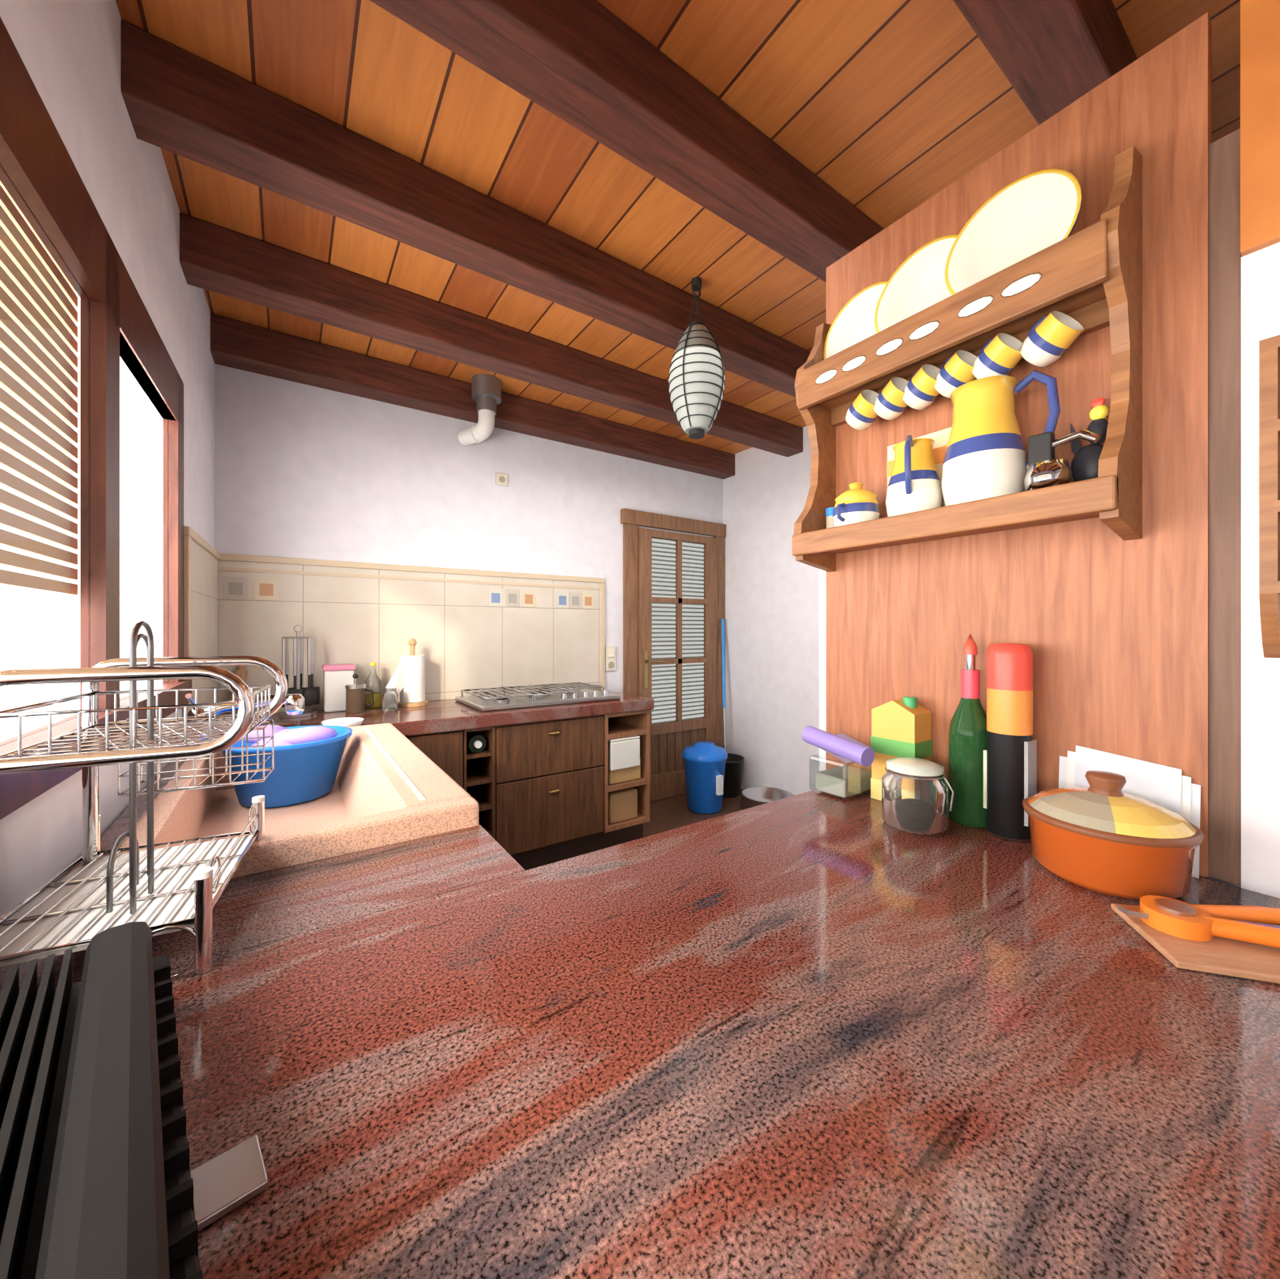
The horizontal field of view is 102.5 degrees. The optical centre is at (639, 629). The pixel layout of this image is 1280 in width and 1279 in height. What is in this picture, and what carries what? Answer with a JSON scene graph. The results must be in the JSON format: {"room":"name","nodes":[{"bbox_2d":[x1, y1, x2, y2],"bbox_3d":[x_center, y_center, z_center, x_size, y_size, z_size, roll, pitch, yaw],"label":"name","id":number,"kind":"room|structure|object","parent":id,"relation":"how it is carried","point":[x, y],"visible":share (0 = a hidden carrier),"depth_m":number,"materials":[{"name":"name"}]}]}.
{"room":"kitchen","nodes":[
{"label":"kitchen","id":0,"kind":"room"},
{"bbox_2d":[0,0,214,927],"bbox_3d":[-0.900,-0.044,0.455,0.275,2.904,5.280,0,0,-33],"label":"wall","id":1,"kind":"structure","parent":0,"point":[70,50],"depth_m":1.19,"materials":[{"name":"white paint"}]},
{"bbox_2d":[0,16,191,819],"bbox_3d":[-0.724,-0.308,0.431,0.061,1.122,3.289,0,0,-33],"label":"window","id":2,"kind":"structure","parent":1,"relation":"in","point":[37,170],"depth_m":1.10,"materials":[{"name":"brown wood"}]},
{"bbox_2d":[0,180,77,595],"bbox_3d":[-0.539,-0.417,0.046,0.019,0.683,2.552,0,0,-33],"label":"blind","id":3,"kind":"object","parent":2,"relation":"attached to","point":[38,314],"visible":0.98,"depth_m":0.95,"materials":[{"name":"beige"}]},
{"bbox_2d":[182,526,219,741],"bbox_3d":[-1.814,0.024,2.135,0.022,0.785,0.757,0,0,-33],"label":"tile","id":4,"kind":"structure","parent":1,"relation":"attached to","point":[201,559],"depth_m":2.05,"materials":[{"name":"beige tile"}]},
{"bbox_2d":[214,364,723,713],"bbox_3d":[-0.792,-0.044,3.493,4.103,2.904,0.275,0,0,-35],"label":"wall","id":5,"kind":"structure","parent":0,"point":[302,471],"depth_m":2.98,"materials":[{"name":"white paint"}]},
{"bbox_2d":[218,553,604,715],"bbox_3d":[-1.145,0.024,3.070,2.160,0.785,0.021,0,0,-34],"label":"tile","id":6,"kind":"structure","parent":5,"relation":"attached to","point":[473,629],"depth_m":2.97,"materials":[{"name":"beige tile"}]},
{"bbox_2d":[458,374,501,445],"bbox_3d":[-0.943,-1.280,3.031,0.201,0.342,0.289,0,0,-34],"label":"vent pipe","id":7,"kind":"object","parent":5,"relation":"attached to","point":[486,388],"depth_m":2.95,"materials":[{"name":"white plastic"}]},
{"bbox_2d":[495,472,507,486],"bbox_3d":[-0.877,-0.954,3.257,0.077,0.077,0.015,0,0,-35],"label":"wall socket","id":8,"kind":"object","parent":5,"relation":"attached to","point":[501,479],"visible":1,"depth_m":3.25,"materials":[{"name":"beige plastic"}]},
{"bbox_2d":[605,646,615,671],"bbox_3d":[-0.210,0.209,3.713,0.088,0.176,0.020,0,0,-35],"label":"light switch","id":9,"kind":"object","parent":5,"relation":"attached to","point":[610,651],"visible":1,"depth_m":3.70,"materials":[{"name":"beige plastic"}]},
{"bbox_2d":[620,508,725,801],"bbox_3d":[0.311,0.206,4.014,1.023,2.184,0.116,0,0,-35],"label":"door","id":10,"kind":"structure","parent":5,"relation":"in","point":[674,583],"depth_m":4.00,"materials":[{"name":"brown wood"}]},
{"bbox_2d":[115,0,1240,454],"bbox_3d":[0.594,-1.474,1.476,4.103,0.044,5.280,0,0,-35],"label":"ceiling","id":11,"kind":"structure","parent":0,"point":[889,103],"depth_m":1.48,"materials":[{"name":"brown wood"}]},
{"bbox_2d":[120,19,810,397],"bbox_3d":[0.119,-1.363,2.231,3.414,0.175,0.143,0,0,-35],"label":"ceiling beam","id":12,"kind":"structure","parent":11,"relation":"attached to","point":[177,101],"depth_m":1.57,"materials":[{"name":"brown wood"}]},
{"bbox_2d":[210,313,735,479],"bbox_3d":[-0.629,-1.363,3.351,3.379,0.175,0.143,0,0,-35],"label":"ceiling beam","id":13,"kind":"structure","parent":11,"relation":"attached to","point":[235,344],"depth_m":2.88,"materials":[{"name":"brown wood"}]},
{"bbox_2d":[179,212,803,457],"bbox_3d":[-0.254,-1.363,2.789,3.397,0.175,0.143,0,0,-35],"label":"ceiling beam","id":14,"kind":"structure","parent":11,"relation":"attached to","point":[214,258],"depth_m":2.25,"materials":[{"name":"brown wood"}]},
{"bbox_2d":[369,0,883,282],"bbox_3d":[0.492,-1.363,1.673,3.432,0.175,0.143,0,0,-35],"label":"ceiling beam","id":15,"kind":"structure","parent":11,"relation":"attached to","point":[576,60],"depth_m":1.30,"materials":[{"name":"brown wood"}]},
{"bbox_2d":[668,276,725,439],"bbox_3d":[0.235,-1.127,2.130,0.234,0.648,0.234,0,0,-35],"label":"pendant lamp","id":16,"kind":"object","parent":11,"relation":"hanging from","point":[697,383],"visible":1,"depth_m":2.06,"materials":[{"name":"grey metal"}]},
{"bbox_2d":[953,0,1137,125],"bbox_3d":[0.865,-1.363,1.115,3.449,0.175,0.143,0,0,-35],"label":"ceiling beam","id":17,"kind":"structure","parent":11,"relation":"attached to","point":[1053,53],"depth_m":1.13,"materials":[{"name":"brown wood"}]},
{"bbox_2d":[643,789,741,837],"bbox_3d":[0.594,1.325,1.476,4.103,0.055,5.280,0,0,-35],"label":"floor","id":18,"kind":"structure","parent":0,"point":[667,814],"depth_m":3.63,"materials":[{"name":"wood"}]},
{"bbox_2d":[0,688,653,993],"bbox_3d":[-0.522,0.857,2.083,2.176,0.879,2.327,0,0,-35],"label":"base cabinets","id":19,"kind":"object","parent":18,"relation":"on","point":[537,777],"visible":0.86,"depth_m":2.48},
{"bbox_2d":[0,921,267,1278],"bbox_3d":[-0.371,0.357,0.279,0.280,0.120,0.654,0,0,-44],"label":"tray","id":20,"kind":"object","parent":19,"relation":"on","point":[97,1181],"visible":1,"depth_m":0.35,"materials":[{"name":"black plastic"}]},
{"bbox_2d":[0,620,287,979],"bbox_3d":[-0.703,0.203,0.769,0.270,0.430,0.419,0,0,-26],"label":"dish drying rack","id":21,"kind":"object","parent":19,"relation":"on","point":[171,889],"visible":0.97,"depth_m":0.67,"materials":[{"name":"silver metal"}]},
{"bbox_2d":[228,666,247,714],"bbox_3d":[-1.951,0.290,2.484,0.052,0.267,0.087,0,0,19],"label":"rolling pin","id":22,"kind":"object","parent":19,"relation":"on","point":[240,672],"visible":0.41,"depth_m":2.48,"materials":[{"name":"brown wood"}]},
{"bbox_2d":[185,693,304,740],"bbox_3d":[-1.189,0.273,1.554,0.292,0.188,0.109,0,0,-35],"label":"sink faucet","id":23,"kind":"object","parent":19,"relation":"on","point":[294,704],"visible":0.48,"depth_m":1.58,"materials":[{"name":"silver metal"}]},
{"bbox_2d":[222,725,352,808],"bbox_3d":[-1.113,0.431,1.624,0.356,0.191,0.356,0,0,-35],"label":"basin","id":24,"kind":"object","parent":19,"relation":"in","point":[303,773],"visible":0.74,"depth_m":1.51,"materials":[{"name":"blue plastic"}]},
{"bbox_2d":[243,725,337,747],"bbox_3d":[-1.107,0.391,1.630,0.250,0.176,0.196,0,0,-35],"label":"cleaning cloth","id":25,"kind":"object","parent":24,"relation":"in","point":[283,736],"visible":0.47,"depth_m":1.58,"materials":[{"name":"purple"}]},
{"bbox_2d":[118,723,478,878],"bbox_3d":[-0.906,0.464,1.406,0.582,0.194,1.142,0,0,-34],"label":"sink","id":26,"kind":"object","parent":19,"relation":"in","point":[386,791],"depth_m":1.22,"materials":[{"name":"beige stone"}]},
{"bbox_2d":[278,624,319,717],"bbox_3d":[-1.671,0.196,2.509,0.182,0.443,0.154,0,0,-35],"label":"carousel","id":27,"kind":"object","parent":19,"relation":"on","point":[311,695],"visible":0.61,"depth_m":2.50,"materials":[{"name":"silver metal"}]},
{"bbox_2d":[322,664,355,712],"bbox_3d":[-1.563,0.299,2.663,0.143,0.236,0.121,0,0,-35],"label":"storage container","id":28,"kind":"object","parent":19,"relation":"on","point":[336,677],"visible":0.89,"depth_m":2.61,"materials":[{"name":"white plastic"}]},
{"bbox_2d":[321,717,363,727],"bbox_3d":[-1.204,0.392,2.082,0.150,0.050,0.150,0,0,-35],"label":"bowl","id":29,"kind":"object","parent":19,"relation":"on","point":[347,722],"visible":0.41,"depth_m":2.10,"materials":[{"name":"white ceramic"}]},
{"bbox_2d":[344,674,373,713],"bbox_3d":[-1.435,0.320,2.610,0.118,0.195,0.094,0,0,-2],"label":"press","id":30,"kind":"object","parent":19,"relation":"on","point":[355,693],"visible":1,"depth_m":2.58,"materials":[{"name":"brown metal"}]},
{"bbox_2d":[364,662,381,708],"bbox_3d":[-1.432,0.296,2.753,0.084,0.242,0.084,0,0,-35],"label":"olive oil bottle","id":31,"kind":"object","parent":19,"relation":"on","point":[373,682],"visible":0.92,"depth_m":2.73,"materials":[{"name":"yellow"}]},
{"bbox_2d":[382,687,397,711],"bbox_3d":[-1.295,0.359,2.661,0.073,0.116,0.072,0,0,-35],"label":"glass jar","id":32,"kind":"object","parent":19,"relation":"on","point":[390,696],"visible":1,"depth_m":2.63,"materials":[{"name":"white"}]},
{"bbox_2d":[386,638,428,707],"bbox_3d":[-1.284,0.233,2.825,0.226,0.368,0.170,0,0,-35],"label":"paper towel holder","id":33,"kind":"object","parent":19,"relation":"on","point":[409,678],"visible":0.95,"depth_m":2.79,"materials":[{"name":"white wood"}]},
{"bbox_2d":[455,682,620,711],"bbox_3d":[-0.602,0.384,3.050,0.836,0.065,0.517,0,0,-35],"label":"gas hob","id":34,"kind":"object","parent":19,"relation":"in","point":[568,694],"visible":1,"depth_m":2.94,"materials":[{"name":"silver metal"}]},
{"bbox_2d":[608,787,637,823],"bbox_3d":[-0.198,1.049,3.201,0.198,0.176,0.374,0,0,-35],"label":"wicker basket","id":35,"kind":"object","parent":19,"relation":"in","point":[622,803],"visible":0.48,"depth_m":3.04,"materials":[{"name":"brown wicker"}]},
{"bbox_2d":[608,735,640,784],"bbox_3d":[-0.185,0.772,3.196,0.226,0.270,0.396,0,0,-35],"label":"wicker basket","id":36,"kind":"object","parent":19,"relation":"in","point":[624,760],"visible":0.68,"depth_m":3.03,"materials":[{"name":"brown"}]},
{"bbox_2d":[802,726,874,797],"bbox_3d":[0.530,0.332,1.282,0.214,0.170,0.196,0,0,-35],"label":"food container","id":37,"kind":"object","parent":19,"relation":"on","point":[844,781],"visible":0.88,"depth_m":1.27,"materials":[{"name":"grey"}]},
{"bbox_2d":[682,741,727,814],"bbox_3d":[0.471,1.059,3.724,0.330,0.475,0.336,0,0,-35],"label":"waste bin","id":38,"kind":"object","parent":18,"relation":"on","point":[705,762],"visible":1,"depth_m":3.60,"materials":[{"name":"blue plastic"}]},
{"bbox_2d":[722,753,743,797],"bbox_3d":[0.675,1.154,4.068,0.297,0.286,0.297,0,0,-35],"label":"bucket","id":39,"kind":"object","parent":18,"relation":"on","point":[734,764],"visible":0.51,"depth_m":3.95,"materials":[{"name":"black plastic"}]},
{"bbox_2d":[721,619,726,761],"bbox_3d":[0.701,0.579,4.155,0.130,1.339,0.250,0,0,20],"label":"mop","id":40,"kind":"object","parent":39,"relation":"in","point":[723,621],"visible":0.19,"depth_m":4.20,"materials":[{"name":"blue metal"}]},
{"bbox_2d":[739,786,791,809],"bbox_3d":[0.906,1.239,3.692,0.374,0.116,0.374,0,0,-35],"label":"bowl","id":41,"kind":"object","parent":18,"relation":"on","point":[753,797],"visible":0.59,"depth_m":3.80,"materials":[{"name":"silver metal"}]},
{"bbox_2d":[170,789,1279,1278],"bbox_3d":[0.337,0.857,0.332,1.614,0.879,1.529,0,0,-34],"label":"countertop","id":42,"kind":"structure","parent":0,"point":[807,1035],"depth_m":0.48,"materials":[{"name":"red stone"}]},
{"bbox_2d":[870,696,932,801],"bbox_3d":[0.636,0.289,1.251,0.080,0.255,0.109,0,0,-35],"label":"carton","id":43,"kind":"object","parent":42,"relation":"on","point":[901,728],"visible":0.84,"depth_m":1.23,"materials":[{"name":"yellow cardboard"}]},
{"bbox_2d":[881,757,954,835],"bbox_3d":[0.587,0.349,1.096,0.128,0.136,0.129,0,0,18],"label":"glass storage jar","id":44,"kind":"object","parent":42,"relation":"on","point":[915,792],"visible":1,"depth_m":1.05,"materials":[{"name":"clear"}]},
{"bbox_2d":[948,633,986,828],"bbox_3d":[0.718,0.212,1.115,0.081,0.409,0.082,0,0,-35],"label":"wine bottle","id":45,"kind":"object","parent":42,"relation":"on","point":[967,733],"visible":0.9,"depth_m":1.09,"materials":[{"name":"green glass"}]},
{"bbox_2d":[986,642,1036,841],"bbox_3d":[0.752,0.222,1.045,0.077,0.390,0.078,0,0,-35],"label":"bottle","id":46,"kind":"object","parent":42,"relation":"on","point":[1011,747],"visible":0.97,"depth_m":1.01,"materials":[{"name":"multicoloured metal"}]},
{"bbox_2d":[1022,770,1204,901],"bbox_3d":[0.789,0.330,0.871,0.226,0.174,0.226,0,0,-35],"label":"casserole","id":47,"kind":"object","parent":42,"relation":"on","point":[1099,838],"visible":0.98,"depth_m":0.81,"materials":[{"name":"orange ceramic"}]},
{"bbox_2d":[1058,745,1200,878],"bbox_3d":[0.884,0.321,0.941,0.023,0.191,0.192,0,0,-35],"label":"paper sheets","id":48,"kind":"object","parent":42,"relation":"on","point":[1165,787],"visible":0.47,"depth_m":0.92,"materials":[{"name":"white paper"}]},
{"bbox_2d":[1111,903,1279,983],"bbox_3d":[0.926,0.412,0.623,0.511,0.009,0.143,0,0,17],"label":"cutting board","id":49,"kind":"object","parent":42,"relation":"on","point":[1219,956],"visible":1,"depth_m":0.65,"materials":[{"name":"brown wood"}]},
{"bbox_2d":[1118,895,1279,948],"bbox_3d":[0.866,0.393,0.667,0.392,0.029,0.098,0,0,18],"label":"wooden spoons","id":50,"kind":"object","parent":49,"relation":"on","point":[1259,925],"visible":1,"depth_m":0.69,"materials":[{"name":"plastic"},{"name":"steel"}]},
{"bbox_2d":[723,426,819,795],"bbox_3d":[1.229,-0.044,2.950,1.276,2.904,3.570,0,0,-35],"label":"wall","id":51,"kind":"structure","parent":0,"point":[772,597],"depth_m":3.93,"materials":[{"name":"white paint"}]},
{"bbox_2d":[826,12,1241,885],"bbox_3d":[0.768,0.129,1.164,0.033,2.338,0.778,0,0,-35],"label":"wall","id":52,"kind":"structure","parent":0,"point":[1135,644],"depth_m":0.95,"materials":[{"name":"brown wood"}]},
{"bbox_2d":[792,145,1141,571],"bbox_3d":[0.657,-0.511,1.153,0.161,0.693,0.653,0,0,-35],"label":"shelf","id":53,"kind":"object","parent":52,"relation":"attached to","point":[1093,276],"visible":0.99,"depth_m":0.97,"materials":[{"name":"brown wood"}]},
{"bbox_2d":[825,507,833,528],"bbox_3d":[0.521,-0.284,1.379,0.041,0.082,0.042,0,0,-35],"label":"spice jar","id":54,"kind":"object","parent":53,"relation":"on","point":[829,511],"visible":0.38,"depth_m":1.37,"materials":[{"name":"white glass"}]},
{"bbox_2d":[823,281,887,359],"bbox_3d":[0.577,-0.770,1.324,0.041,0.230,0.231,0,0,-35],"label":"dinner plate","id":55,"kind":"object","parent":53,"relation":"on","point":[855,323],"visible":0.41,"depth_m":1.35,"materials":[{"name":"beige ceramic"}]},
{"bbox_2d":[832,482,879,527],"bbox_3d":[0.545,-0.308,1.295,0.110,0.130,0.110,0,0,9],"label":"sugar bowl","id":56,"kind":"object","parent":53,"relation":"on","point":[856,505],"visible":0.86,"depth_m":1.25,"materials":[{"name":"beige ceramic"}]},
{"bbox_2d":[845,389,878,430],"bbox_3d":[0.570,-0.562,1.303,0.072,0.099,0.098,0,0,-18],"label":"ceramic mug","id":57,"kind":"object","parent":53,"relation":"hanging from","point":[861,415],"visible":0.89,"depth_m":1.29,"materials":[{"name":"beige ceramic"}]},
{"bbox_2d":[873,376,909,420],"bbox_3d":[0.613,-0.562,1.240,0.072,0.099,0.098,0,0,-18],"label":"ceramic mug","id":58,"kind":"object","parent":53,"relation":"hanging from","point":[889,404],"visible":0.94,"depth_m":1.23,"materials":[{"name":"beige ceramic"}]},
{"bbox_2d":[885,434,942,517],"bbox_3d":[0.623,-0.335,1.178,0.128,0.184,0.116,0,0,-15],"label":"ceramic pitcher","id":59,"kind":"object","parent":53,"relation":"on","point":[915,485],"visible":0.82,"depth_m":1.14,"materials":[{"name":"beige ceramic"}]},
{"bbox_2d":[874,234,957,333],"bbox_3d":[0.649,-0.770,1.173,0.041,0.230,0.231,0,0,-35],"label":"dinner plate","id":60,"kind":"object","parent":53,"relation":"on","point":[919,283],"visible":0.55,"depth_m":1.20,"materials":[{"name":"beige ceramic"}]},
{"bbox_2d":[886,427,951,506],"bbox_3d":[0.681,-0.353,1.236,0.025,0.220,0.167,0,0,-35],"label":"box","id":61,"kind":"object","parent":53,"relation":"on","point":[941,438],"visible":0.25,"depth_m":1.20,"materials":[{"name":"beige"}]},
{"bbox_2d":[902,364,940,409],"bbox_3d":[0.654,-0.562,1.181,0.072,0.099,0.098,0,0,-18],"label":"ceramic mug","id":62,"kind":"object","parent":53,"relation":"hanging from","point":[920,392],"visible":0.89,"depth_m":1.17,"materials":[{"name":"beige ceramic"}]},
{"bbox_2d":[934,349,977,397],"bbox_3d":[0.694,-0.562,1.122,0.072,0.099,0.098,0,0,-18],"label":"ceramic mug","id":63,"kind":"object","parent":53,"relation":"hanging from","point":[957,371],"visible":0.8,"depth_m":1.11,"materials":[{"name":"beige ceramic"}]},
{"bbox_2d":[972,332,1022,379],"bbox_3d":[0.738,-0.562,1.059,0.072,0.099,0.098,0,0,-18],"label":"ceramic mug","id":64,"kind":"object","parent":53,"relation":"hanging from","point":[999,356],"visible":0.83,"depth_m":1.04,"materials":[{"name":"beige ceramic"}]},
{"bbox_2d":[941,370,1060,505],"bbox_3d":[0.731,-0.378,1.068,0.181,0.271,0.149,0,0,11],"label":"ceramic pitcher","id":65,"kind":"object","parent":53,"relation":"on","point":[985,457],"visible":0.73,"depth_m":1.02,"materials":[{"name":"beige ceramic"}]},
{"bbox_2d":[944,168,1082,295],"bbox_3d":[0.727,-0.770,1.013,0.041,0.230,0.231,0,0,-35],"label":"dinner plate","id":66,"kind":"object","parent":53,"relation":"on","point":[1038,210],"visible":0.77,"depth_m":1.01,"materials":[{"name":"beige ceramic"}]},
{"bbox_2d":[1020,310,1084,367],"bbox_3d":[0.788,-0.562,0.986,0.072,0.099,0.098,0,0,-18],"label":"ceramic mug","id":67,"kind":"object","parent":53,"relation":"hanging from","point":[1049,338],"visible":1,"depth_m":0.97,"materials":[{"name":"beige ceramic"}]},
{"bbox_2d":[1023,429,1100,491],"bbox_3d":[0.777,-0.306,0.948,0.073,0.126,0.112,0,0,-35],"label":"coffee grinder","id":68,"kind":"object","parent":53,"relation":"on","point":[1043,471],"visible":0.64,"depth_m":0.95,"materials":[{"name":"silver metal"}]},
{"bbox_2d":[1070,398,1109,481],"bbox_3d":[0.846,-0.337,0.964,0.037,0.188,0.058,0,0,-35],"label":"rooster figurine","id":69,"kind":"object","parent":53,"relation":"on","point":[1085,463],"visible":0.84,"depth_m":0.95,"materials":[{"name":"grey ceramic"}]},
{"bbox_2d":[1240,242,1279,898],"bbox_3d":[1.829,0.402,0.271,0.770,2.013,1.894,0,0,-35],"label":"wall","id":70,"kind":"structure","parent":0,"point":[1260,269],"depth_m":0.82,"materials":[{"name":"white paint"}]},
{"bbox_2d":[1259,334,1279,657],"bbox_3d":[1.077,-0.198,0.634,0.055,0.484,0.396,0,0,-35],"label":"wall shelf","id":71,"kind":"object","parent":70,"relation":"attached to","point":[1269,348],"visible":1,"depth_m":0.78,"materials":[{"name":"brown wood"}]},
{"bbox_2d":[1240,0,1279,256],"bbox_3d":[1.823,-0.939,0.266,0.786,0.669,1.893,0,0,-35],"label":"ceiling","id":72,"kind":"structure","parent":0,"point":[1260,19],"depth_m":0.81,"materials":[{"name":"orange wood"}]},
{"label":"outside","id":73,"kind":"structure","parent":0,"visible":0},
{"bbox_2d":[0,292,145,742],"bbox_3d":[-0.800,-0.308,0.382,0.001,1.232,3.509,0,0,-33],"label":"sky","id":74,"kind":"structure","parent":73,"point":[39,629],"depth_m":1.20,"materials":[{"name":"white"}]}
]}

